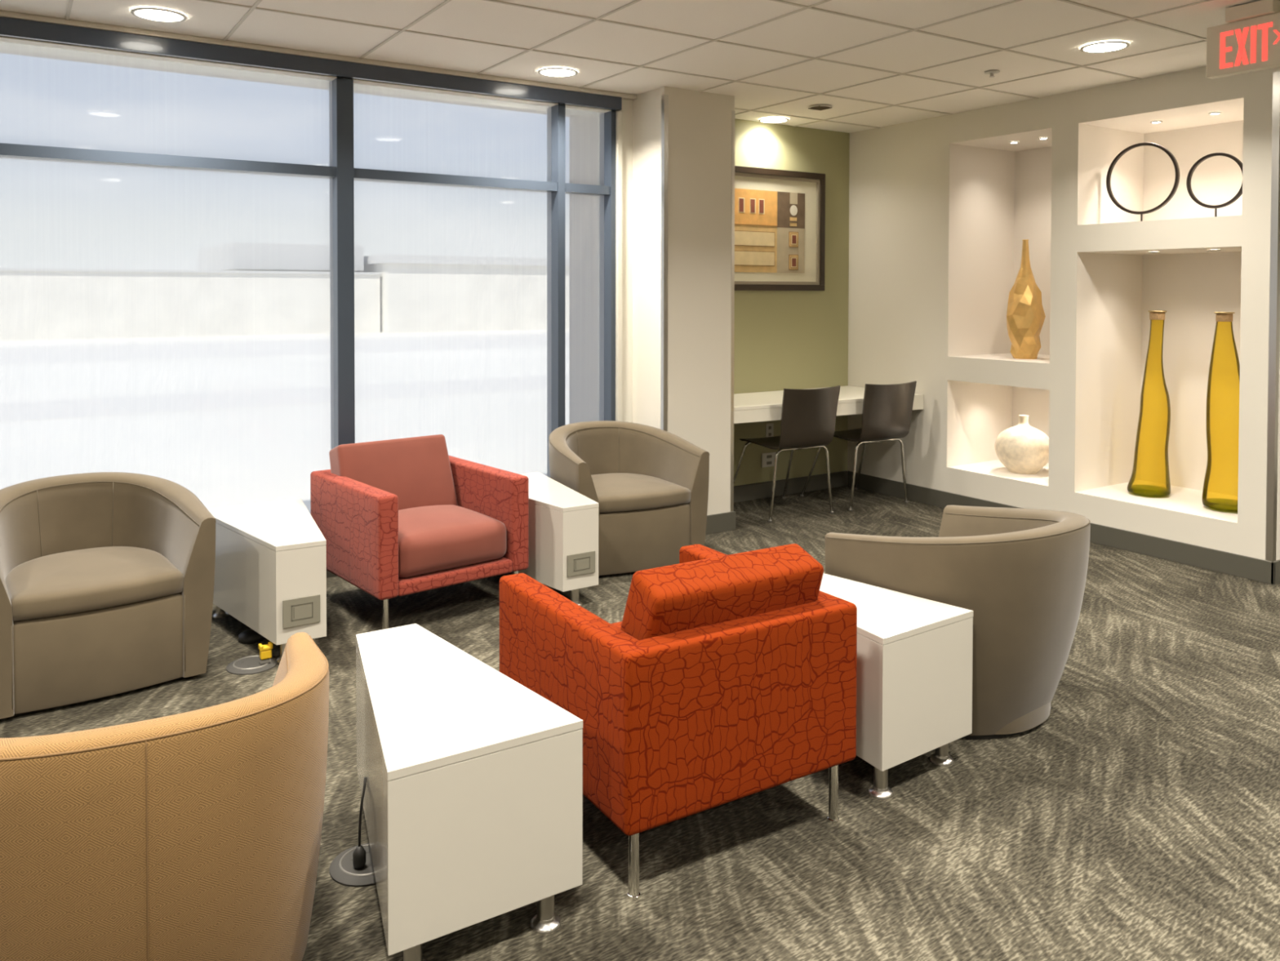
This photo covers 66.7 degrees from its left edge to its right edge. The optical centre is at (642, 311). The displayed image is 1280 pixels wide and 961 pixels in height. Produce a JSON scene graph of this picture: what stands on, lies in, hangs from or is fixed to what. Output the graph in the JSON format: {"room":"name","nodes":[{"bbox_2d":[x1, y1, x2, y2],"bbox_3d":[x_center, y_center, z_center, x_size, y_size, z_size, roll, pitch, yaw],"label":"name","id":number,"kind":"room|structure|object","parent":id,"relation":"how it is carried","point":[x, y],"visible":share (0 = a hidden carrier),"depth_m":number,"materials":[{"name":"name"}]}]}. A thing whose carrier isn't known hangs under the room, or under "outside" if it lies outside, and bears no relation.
{"room":"waiting room lounge","nodes":[
{"label":"waiting room lounge","id":0,"kind":"room"},
{"bbox_2d":[0,48,577,117],"bbox_3d":[-4.072,-1.259,3.578,9.120,0.120,0.550,-1,1,-33],"label":"roof overhang","id":1,"kind":"object","parent":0,"point":[2,51],"depth_m":5.14,"materials":[{"name":"grey"}]},
{"bbox_2d":[0,11,636,422],"bbox_3d":[-2.640,0.033,4.042,6.100,2.522,0.266,-1,1,-33],"label":"wall","id":2,"kind":"structure","parent":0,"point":[8,43],"depth_m":4.69,"materials":[{"name":"grey metal"}]},
{"bbox_2d":[0,76,355,449],"bbox_3d":[-2.461,0.032,4.133,2.440,2.320,0.130,-1,1,-33],"label":"window","id":3,"kind":"structure","parent":2,"relation":"attached to","point":[340,172],"depth_m":4.71,"materials":[{"name":"metal"},{"name":"dark grey painted metal"}]},
{"bbox_2d":[326,569,337,577],"bbox_3d":[-2.584,1.242,3.994,6.018,0.106,0.012,-1,1,-33],"label":"baseboard","id":4,"kind":"structure","parent":2,"relation":"attached to","point":[329,574],"depth_m":4.69,"materials":[{"name":"grey rubber"}]},
{"bbox_2d":[353,103,564,477],"bbox_3d":[-0.951,0.015,5.120,1.168,2.320,0.130,-1,1,-33],"label":"window frame","id":5,"kind":"structure","parent":2,"relation":"attached to","point":[554,186],"depth_m":5.37,"materials":[{"name":"grey metal"}]},
{"bbox_2d":[564,110,622,421],"bbox_3d":[-0.306,0.057,5.528,0.357,2.420,0.155,-1,1,-33],"label":"window frame","id":6,"kind":"structure","parent":2,"relation":"attached to","point":[606,190],"depth_m":5.56,"materials":[{"name":"grey metal"}]},
{"bbox_2d":[568,115,597,423],"bbox_3d":[-0.215,-0.005,6.144,0.240,2.720,0.580,-1,1,-33],"label":"window","id":7,"kind":"structure","parent":0,"point":[583,130],"depth_m":6.16,"materials":[{"name":"glass"}]},
{"bbox_2d":[0,0,1260,133],"bbox_3d":[1.835,-1.215,1.740,11.200,0.116,9.150,-1,1,-33],"label":"ceiling","id":8,"kind":"structure","parent":0,"point":[811,33],"depth_m":4.34,"materials":[{"name":"tile"}]},
{"bbox_2d":[130,7,186,22],"bbox_3d":[-1.961,-1.201,3.949,0.204,0.006,0.204,-1,1,-33],"label":"recessed light","id":9,"kind":"object","parent":8,"relation":"in","point":[153,14],"visible":1,"depth_m":3.94,"materials":[{"name":"grey"}]},
{"bbox_2d":[537,67,577,77],"bbox_3d":[-0.432,-1.220,4.972,0.204,0.006,0.204,-1,1,-33],"label":"recessed light","id":10,"kind":"object","parent":8,"relation":"in","point":[548,72],"visible":1,"depth_m":4.96,"materials":[{"name":"grey"}]},
{"bbox_2d":[0,0,1213,128],"bbox_3d":[1.824,-1.155,1.758,11.000,0.007,8.990,-1,1,-33],"label":"ceiling grid","id":11,"kind":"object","parent":8,"relation":"attached to","point":[257,2],"depth_m":4.39,"materials":[{"name":"silver metal"}]},
{"bbox_2d":[759,117,788,123],"bbox_3d":[0.858,-1.246,6.353,0.194,0.006,0.194,-1,1,-33],"label":"recessed light","id":12,"kind":"object","parent":8,"relation":"in","point":[767,120],"visible":1,"depth_m":6.35,"materials":[{"name":"grey"}]},
{"bbox_2d":[808,104,831,110],"bbox_3d":[1.079,-1.236,5.905,0.144,0.008,0.144,-1,1,-33],"label":"ceiling vent","id":13,"kind":"object","parent":8,"relation":"in","point":[820,107],"visible":1,"depth_m":5.88,"materials":[{"name":"grey"}]},
{"bbox_2d":[984,70,999,77],"bbox_3d":[1.782,-1.207,4.959,0.076,0.024,0.076,-1,1,-33],"label":"sprinkler head","id":14,"kind":"object","parent":8,"relation":"attached to","point":[991,73],"visible":1,"depth_m":4.95},
{"bbox_2d":[1080,40,1129,53],"bbox_3d":[2.108,-1.204,4.438,0.204,0.006,0.204,-1,1,-33],"label":"recessed light","id":15,"kind":"object","parent":8,"relation":"in","point":[1108,46],"visible":1,"depth_m":4.43,"materials":[{"name":"grey"}]},
{"bbox_2d":[1206,0,1279,79],"bbox_3d":[2.372,-1.065,3.797,0.085,0.256,0.310,-1,1,-33],"label":"exit sign","id":16,"kind":"object","parent":8,"relation":"hanging from","point":[1250,42],"visible":1,"depth_m":3.79,"materials":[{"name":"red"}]},
{"bbox_2d":[0,485,1279,960],"bbox_3d":[1.817,1.388,1.815,11.200,0.080,9.200,-1,1,-33],"label":"floor","id":17,"kind":"structure","parent":0,"point":[1140,820],"depth_m":2.54,"materials":[{"name":"carpet"}]},
{"bbox_2d":[0,471,216,719],"bbox_3d":[-2.011,0.971,3.522,0.730,0.670,0.701,-1,1,-38],"label":"tub chair","id":18,"kind":"object","parent":17,"relation":"on","point":[107,579],"visible":1,"depth_m":3.40,"materials":[{"name":"brown leather"}]},
{"bbox_2d":[4,546,183,621],"bbox_3d":[-1.978,0.943,3.479,0.516,0.097,0.594,-1,1,-38],"label":"seat cushion","id":19,"kind":"object","parent":18,"relation":"on","point":[42,583],"depth_m":3.34,"materials":[{"name":"beige leather"}]},
{"bbox_2d":[0,631,328,960],"bbox_3d":[-0.977,1.007,1.875,0.730,0.670,0.702,0,1,-26],"label":"tub chair","id":20,"kind":"object","parent":17,"relation":"on","point":[194,835],"visible":1,"depth_m":1.61,"materials":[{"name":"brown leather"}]},
{"bbox_2d":[226,654,277,675],"bbox_3d":[-1.438,1.297,3.587,0.176,0.017,0.176,-1,1,-33],"label":"floor outlet","id":21,"kind":"object","parent":17,"relation":"on","point":[251,664],"visible":0.96,"depth_m":3.56,"materials":[{"name":"grey metal"}]},
{"bbox_2d":[258,641,272,659],"bbox_3d":[-1.402,1.264,3.622,0.046,0.054,0.034,-1,1,-33],"label":"plug","id":22,"kind":"object","parent":21,"relation":"on","point":[265,651],"visible":1,"depth_m":3.61,"materials":[{"name":"yellow plastic"}]},
{"bbox_2d":[238,628,265,644],"bbox_3d":[-1.529,1.260,3.874,0.154,0.079,0.112,-1,1,-33],"label":"adapter","id":23,"kind":"object","parent":17,"relation":"on","point":[250,636],"visible":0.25,"depth_m":3.82,"materials":[{"name":"black plastic"}]},
{"bbox_2d":[207,497,326,663],"bbox_3d":[-1.493,1.074,3.925,0.429,0.450,0.824,-1,1,-33],"label":"table","id":24,"kind":"object","parent":17,"relation":"on","point":[270,563],"visible":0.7,"depth_m":3.68,"materials":[{"name":"white laminate"}]},
{"bbox_2d":[282,594,319,628],"bbox_3d":[-1.258,1.107,3.593,0.134,0.102,0.006,-1,1,-33],"label":"outlet","id":25,"kind":"object","parent":24,"relation":"attached to","point":[299,611],"depth_m":3.59,"materials":[{"name":"grey plastic"}]},
{"bbox_2d":[328,842,376,886],"bbox_3d":[-0.662,1.325,2.344,0.176,0.017,0.176,-1,1,-33],"label":"floor outlet","id":26,"kind":"object","parent":17,"relation":"on","point":[342,871],"visible":0.49,"depth_m":2.30,"materials":[{"name":"grey metal"}]},
{"bbox_2d":[352,776,366,869],"bbox_3d":[-0.676,1.223,2.328,0.030,0.194,0.060,0,1,-14],"label":"cable","id":27,"kind":"object","parent":26,"relation":"on","point":[359,853],"visible":1,"depth_m":2.31,"materials":[{"name":"grey rubber"}]},
{"bbox_2d":[310,434,528,629],"bbox_3d":[-0.990,0.939,4.306,0.700,0.706,0.720,-1,2,-40],"label":"armchair","id":28,"kind":"object","parent":17,"relation":"on","point":[400,517],"visible":0.96,"depth_m":4.17,"materials":[{"name":"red fabric"}]},
{"bbox_2d":[328,434,457,510],"bbox_3d":[-1.131,0.769,4.432,0.544,0.360,0.159,-1,-17,-40],"label":"cushion","id":29,"kind":"object","parent":28,"relation":"on","point":[419,470],"depth_m":4.40,"materials":[{"name":"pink fabric"}]},
{"bbox_2d":[398,504,506,577],"bbox_3d":[-0.936,0.973,4.241,0.524,0.200,0.550,-1,2,-40],"label":"seat cushion","id":30,"kind":"object","parent":28,"relation":"on","point":[435,540],"depth_m":4.08,"materials":[{"name":"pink fabric"}]},
{"bbox_2d":[355,623,582,960],"bbox_3d":[-0.527,1.108,2.335,0.432,0.450,0.795,-1,1,-33],"label":"table","id":31,"kind":"object","parent":17,"relation":"on","point":[473,801],"visible":1,"depth_m":2.05,"materials":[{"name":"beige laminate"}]},
{"bbox_2d":[511,471,598,605],"bbox_3d":[-0.481,1.062,4.574,0.412,0.450,0.816,-1,1,-33],"label":"table","id":32,"kind":"object","parent":17,"relation":"on","point":[563,522],"visible":0.62,"depth_m":4.26,"materials":[{"name":"beige laminate"}]},
{"bbox_2d":[567,551,595,577],"bbox_3d":[-0.265,1.098,4.234,0.139,0.093,0.006,-1,1,-33],"label":"outlet","id":33,"kind":"object","parent":32,"relation":"attached to","point":[580,563],"depth_m":4.23,"materials":[{"name":"grey plastic"}]},
{"bbox_2d":[548,420,709,576],"bbox_3d":[-0.130,0.943,5.054,0.730,0.670,0.701,-1,1,-28],"label":"tub chair","id":34,"kind":"object","parent":17,"relation":"on","point":[649,485],"visible":0.8,"depth_m":4.89,"materials":[{"name":"brown leather"}]},
{"bbox_2d":[591,472,690,512],"bbox_3d":[-0.105,0.914,5.006,0.516,0.097,0.594,-1,1,-28],"label":"seat cushion","id":35,"kind":"object","parent":34,"relation":"on","point":[614,492],"depth_m":4.83,"materials":[{"name":"beige leather"}]},
{"bbox_2d":[499,543,857,900],"bbox_3d":[0.075,0.975,2.645,0.700,0.706,0.720,-1,1,-32],"label":"armchair","id":36,"kind":"object","parent":17,"relation":"on","point":[722,678],"visible":0.9,"depth_m":2.34,"materials":[{"name":"orange fabric"}]},
{"bbox_2d":[611,621,622,629],"bbox_3d":[0.030,1.006,2.718,0.524,0.200,0.550,-1,1,-32],"label":"seat cushion","id":37,"kind":"object","parent":36,"relation":"on","point":[618,624],"depth_m":2.86,"materials":[{"name":"orange fabric"}]},
{"bbox_2d":[620,543,823,639],"bbox_3d":[0.197,0.811,2.493,0.544,0.360,0.159,-1,20,-32],"label":"cushion","id":38,"kind":"object","parent":36,"relation":"on","point":[669,601],"depth_m":2.38,"materials":[{"name":"orange fabric"}]},
{"bbox_2d":[733,385,840,522],"bbox_3d":[0.896,0.851,6.086,0.499,0.815,0.676,-1,1,-29],"label":"desk chair","id":39,"kind":"object","parent":17,"relation":"on","point":[808,416],"visible":0.97,"depth_m":5.82,"materials":[{"name":"brown wood"}]},
{"bbox_2d":[800,380,916,511],"bbox_3d":[1.442,0.846,6.387,0.499,0.815,0.676,-1,1,-29],"label":"desk chair","id":40,"kind":"object","parent":17,"relation":"on","point":[886,414],"visible":0.93,"depth_m":6.12,"materials":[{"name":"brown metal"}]},
{"bbox_2d":[819,573,973,799],"bbox_3d":[0.594,1.095,3.065,0.395,0.450,0.800,-1,1,-33],"label":"table","id":41,"kind":"object","parent":17,"relation":"on","point":[914,653],"visible":0.47,"depth_m":2.72,"materials":[{"name":"beige laminate"}]},
{"bbox_2d":[824,505,1090,738],"bbox_3d":[1.094,0.983,3.239,0.730,0.670,0.701,-1,2,-39],"label":"tub chair","id":42,"kind":"object","parent":17,"relation":"on","point":[1021,573],"visible":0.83,"depth_m":2.95,"materials":[{"name":"brown leather"}]},
{"bbox_2d":[632,86,734,515],"bbox_3d":[0.165,0.008,5.736,0.490,2.512,0.580,-1,1,-33],"label":"wall column","id":43,"kind":"structure","parent":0,"point":[700,226],"depth_m":5.50,"materials":[{"name":"beige paint"}]},
{"bbox_2d":[660,94,668,431],"bbox_3d":[0.122,-0.012,5.375,0.028,2.354,0.028,-1,1,-33],"label":"trim","id":44,"kind":"structure","parent":43,"relation":"attached to","point":[664,98],"depth_m":5.36,"materials":[{"name":"silver metal"}]},
{"bbox_2d":[705,511,735,534],"bbox_3d":[0.172,1.211,5.747,0.514,0.106,0.572,-1,1,-33],"label":"baseboard","id":45,"kind":"structure","parent":43,"relation":"attached to","point":[723,522],"depth_m":5.59,"materials":[{"name":"grey rubber"}]},
{"bbox_2d":[730,111,734,511],"bbox_3d":[0.516,0.004,5.630,0.022,2.314,0.022,-1,1,-33],"label":"trim","id":46,"kind":"structure","parent":43,"relation":"attached to","point":[732,112],"depth_m":5.62,"materials":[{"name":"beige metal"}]},
{"bbox_2d":[733,118,849,485],"bbox_3d":[0.813,-0.013,6.560,1.508,2.522,0.108,-1,1,-33],"label":"wall","id":47,"kind":"structure","parent":0,"point":[797,340],"depth_m":6.65,"materials":[{"name":"green paint"}]},
{"bbox_2d":[761,451,776,467],"bbox_3d":[0.851,0.996,6.537,0.125,0.095,0.008,-1,1,-33],"label":"wall outlet","id":48,"kind":"object","parent":47,"relation":"attached to","point":[767,459],"visible":0.8,"depth_m":6.53,"materials":[{"name":"beige plastic"}]},
{"bbox_2d":[765,422,773,437],"bbox_3d":[0.855,0.804,6.536,0.065,0.100,0.008,-1,1,-33],"label":"wall outlet","id":49,"kind":"object","parent":47,"relation":"attached to","point":[769,427],"visible":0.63,"depth_m":6.53,"materials":[{"name":"beige plastic"}]},
{"bbox_2d":[734,165,825,290],"bbox_3d":[0.788,-0.542,6.446,1.120,0.808,0.035,-1,1,-33],"label":"framed art","id":50,"kind":"object","parent":47,"relation":"attached to","point":[780,215],"visible":0.7,"depth_m":6.53,"materials":[{"name":"dark wood frame"},{"name":"off-white mat"},{"name":"tan and orange paper print"}]},
{"bbox_2d":[734,188,804,273],"bbox_3d":[0.776,-0.530,6.439,0.804,0.544,0.009,-1,1,-33],"label":"painting","id":51,"kind":"object","parent":50,"relation":"attached to","point":[770,223],"depth_m":6.49},
{"bbox_2d":[733,471,847,502],"bbox_3d":[0.841,1.196,6.533,1.471,0.106,0.012,-1,1,-33],"label":"baseboard","id":52,"kind":"structure","parent":47,"relation":"attached to","point":[818,482],"depth_m":6.63,"materials":[{"name":"grey rubber"}]},
{"bbox_2d":[847,66,1279,560],"bbox_3d":[3.478,-0.004,6.574,2.987,2.512,2.790,-1,1,-33],"label":"wall","id":53,"kind":"structure","parent":0,"point":[898,280],"depth_m":5.58,"materials":[{"name":"beige paint"}]},
{"bbox_2d":[733,386,923,423],"bbox_3d":[1.028,0.592,6.238,1.488,0.097,0.685,-1,1,-33],"label":"desk","id":54,"kind":"object","parent":53,"relation":"attached to","point":[757,406],"visible":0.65,"depth_m":6.03,"materials":[{"name":"beige laminate"}]},
{"bbox_2d":[733,386,923,410],"bbox_3d":[1.028,0.554,6.237,1.488,0.022,0.685,-1,1,-33],"label":"countertop","id":55,"kind":"structure","parent":54,"relation":"on","point":[770,399],"depth_m":6.12,"materials":[{"name":"beige laminate"}]},
{"bbox_2d":[946,380,1048,485],"bbox_3d":[2.423,0.719,6.086,0.666,0.576,0.744,-1,1,-33],"label":"wall niche","id":56,"kind":"object","parent":53,"relation":"attached to","point":[978,412],"visible":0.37,"depth_m":6.36,"materials":[{"name":"beige paint"}]},
{"bbox_2d":[994,414,1048,474],"bbox_3d":[2.365,0.822,6.040,0.336,0.352,0.336,-1,1,-33],"label":"ceramic vase","id":57,"kind":"object","parent":56,"relation":"in","point":[1023,448],"visible":0.97,"depth_m":5.93,"materials":[{"name":"white ceramic"}]},
{"bbox_2d":[947,127,1052,363],"bbox_3d":[2.425,-0.385,6.063,0.666,1.371,0.744,-1,1,-33],"label":"wall niche","id":58,"kind":"object","parent":53,"relation":"attached to","point":[1000,190],"visible":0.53,"depth_m":6.36,"materials":[{"name":"beige paint"}]},
{"bbox_2d":[1008,141,1018,143],"bbox_3d":[2.327,-1.058,6.092,0.060,0.008,0.060,-1,1,-33],"label":"puck light","id":59,"kind":"object","parent":58,"relation":"attached to","point":[1010,142],"visible":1,"depth_m":6.07,"materials":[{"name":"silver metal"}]},
{"bbox_2d":[1006,239,1045,359],"bbox_3d":[2.366,-0.076,6.012,0.228,0.734,0.220,-1,1,-33],"label":"vase","id":60,"kind":"object","parent":58,"relation":"in","point":[1025,314],"visible":1,"depth_m":5.95,"materials":[{"name":"gold ceramic"}]},
{"bbox_2d":[1038,137,1048,139],"bbox_3d":[2.445,-1.054,5.930,0.060,0.008,0.060,-1,1,-33],"label":"puck light","id":61,"kind":"object","parent":58,"relation":"attached to","point":[1039,138],"visible":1,"depth_m":5.91,"materials":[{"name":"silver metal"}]},
{"bbox_2d":[847,471,1275,584],"bbox_3d":[2.227,1.214,5.768,0.012,0.106,2.787,-1,1,-33],"label":"baseboard","id":62,"kind":"structure","parent":53,"relation":"attached to","point":[1230,563],"depth_m":5.16,"materials":[{"name":"grey rubber"}]},
{"bbox_2d":[1075,246,1241,522],"bbox_3d":[2.948,0.347,5.276,0.666,1.368,0.886,-1,1,-33],"label":"wall niche","id":63,"kind":"object","parent":53,"relation":"attached to","point":[1117,290],"visible":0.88,"depth_m":5.58,"materials":[{"name":"beige paint"}]},
{"bbox_2d":[1127,310,1170,497],"bbox_3d":[2.818,0.506,5.404,0.216,1.021,0.217,-1,1,-33],"label":"glass bottle","id":64,"kind":"object","parent":63,"relation":"in","point":[1150,491],"visible":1,"depth_m":5.39,"materials":[{"name":"yellow glass"}]},
{"bbox_2d":[1147,251,1159,253],"bbox_3d":[2.815,-0.324,5.358,0.060,0.008,0.060,-1,1,-33],"label":"puck light","id":65,"kind":"object","parent":63,"relation":"attached to","point":[1148,251],"visible":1,"depth_m":5.33,"materials":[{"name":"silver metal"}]},
{"bbox_2d":[1207,249,1220,251],"bbox_3d":[2.990,-0.318,5.090,0.060,0.008,0.060,-1,1,-33],"label":"puck light","id":66,"kind":"object","parent":63,"relation":"attached to","point":[1207,250],"visible":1,"depth_m":5.08,"materials":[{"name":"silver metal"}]},
{"bbox_2d":[1201,311,1239,511],"bbox_3d":[3.035,0.514,5.036,0.229,1.021,0.231,-1,1,-33],"label":"glass bottle","id":67,"kind":"object","parent":63,"relation":"in","point":[1218,504],"visible":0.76,"depth_m":5.08,"materials":[{"name":"yellow glass"}]},
{"bbox_2d":[1077,97,1244,225],"bbox_3d":[2.950,-0.761,5.253,0.666,0.587,0.886,-1,1,-33],"label":"wall niche","id":68,"kind":"object","parent":53,"relation":"attached to","point":[1143,177],"visible":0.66,"depth_m":5.54,"materials":[{"name":"beige paint"}]},
{"bbox_2d":[1106,142,1179,221],"bbox_3d":[2.756,-0.704,5.368,0.080,0.449,0.394,-1,1,-37],"label":"ring sculpture","id":69,"kind":"object","parent":68,"relation":"in","point":[1167,152],"visible":0.84,"depth_m":5.36,"materials":[{"name":"brown metal"}]},
{"bbox_2d":[1150,120,1162,123],"bbox_3d":[2.830,-1.042,5.358,0.060,0.008,0.060,-1,1,-33],"label":"puck light","id":70,"kind":"object","parent":68,"relation":"attached to","point":[1157,121],"visible":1,"depth_m":5.34,"materials":[{"name":"silver metal"}]},
{"bbox_2d":[1186,152,1242,216],"bbox_3d":[2.972,-0.647,5.039,0.080,0.348,0.288,-1,1,-37],"label":"ring sculpture","id":71,"kind":"object","parent":68,"relation":"in","point":[1237,161],"visible":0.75,"depth_m":5.05,"materials":[{"name":"brown metal"}]},
{"bbox_2d":[1208,111,1221,115],"bbox_3d":[3.000,-1.037,5.098,0.060,0.008,0.060,-1,1,-33],"label":"puck light","id":72,"kind":"object","parent":68,"relation":"attached to","point":[1211,113],"visible":1,"depth_m":5.09,"materials":[{"name":"silver metal"}]},
{"bbox_2d":[1265,71,1279,561],"bbox_3d":[2.994,0.029,4.609,0.032,2.314,0.032,-1,1,-33],"label":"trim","id":73,"kind":"structure","parent":53,"relation":"attached to","point":[1274,281],"depth_m":4.60,"materials":[{"name":"beige paint"}]},
{"bbox_2d":[1271,559,1279,584],"bbox_3d":[4.237,1.225,5.423,2.999,0.106,0.012,-1,1,-33],"label":"baseboard","id":74,"kind":"structure","parent":53,"relation":"attached to","point":[1277,563],"depth_m":4.61,"materials":[{"name":"grey rubber"}]},
{"label":"outside","id":75,"kind":"structure","parent":0,"visible":0},
{"bbox_2d":[0,328,568,514],"bbox_3d":[-27.102,0.057,68.913,150.000,0.100,135.000,-1,1,-33],"label":"ground","id":76,"kind":"structure","parent":75,"point":[225,457],"depth_m":11.19,"materials":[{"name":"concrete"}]},
{"bbox_2d":[0,267,380,340],"bbox_3d":[-26.673,-0.118,23.547,41.100,2.130,0.760,-1,1,-33],"label":"exterior wall","id":77,"kind":"structure","parent":76,"relation":"on","point":[36,304],"depth_m":30.83,"materials":[{"name":"grey"}]},
{"bbox_2d":[197,242,364,271],"bbox_3d":[-13.887,-0.858,36.966,4.400,3.100,7.300,-1,1,-33],"label":"building","id":78,"kind":"structure","parent":76,"relation":"on","point":[237,256],"depth_m":33.77,"materials":[{"name":"grey"}]},
{"bbox_2d":[357,253,568,333],"bbox_3d":[-5.915,-0.757,41.222,13.200,2.750,8.900,-1,1,-33],"label":"building","id":79,"kind":"structure","parent":76,"relation":"on","point":[419,293],"depth_m":35.71,"materials":[{"name":"grey"}]},
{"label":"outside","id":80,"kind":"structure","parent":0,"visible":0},
{"bbox_2d":[0,373,568,422],"bbox_3d":[4.842,1.074,20.035,150.000,0.006,2.200,-1,1,-33],"label":"path","id":81,"kind":"structure","parent":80,"point":[150,404],"depth_m":13.27,"materials":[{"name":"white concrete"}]},
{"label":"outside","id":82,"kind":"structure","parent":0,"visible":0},
{"bbox_2d":[0,333,568,364],"bbox_3d":[-1.941,0.847,30.413,150.000,0.006,7.000,-1,1,-33],"label":"path","id":83,"kind":"structure","parent":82,"point":[132,352],"depth_m":24.86,"materials":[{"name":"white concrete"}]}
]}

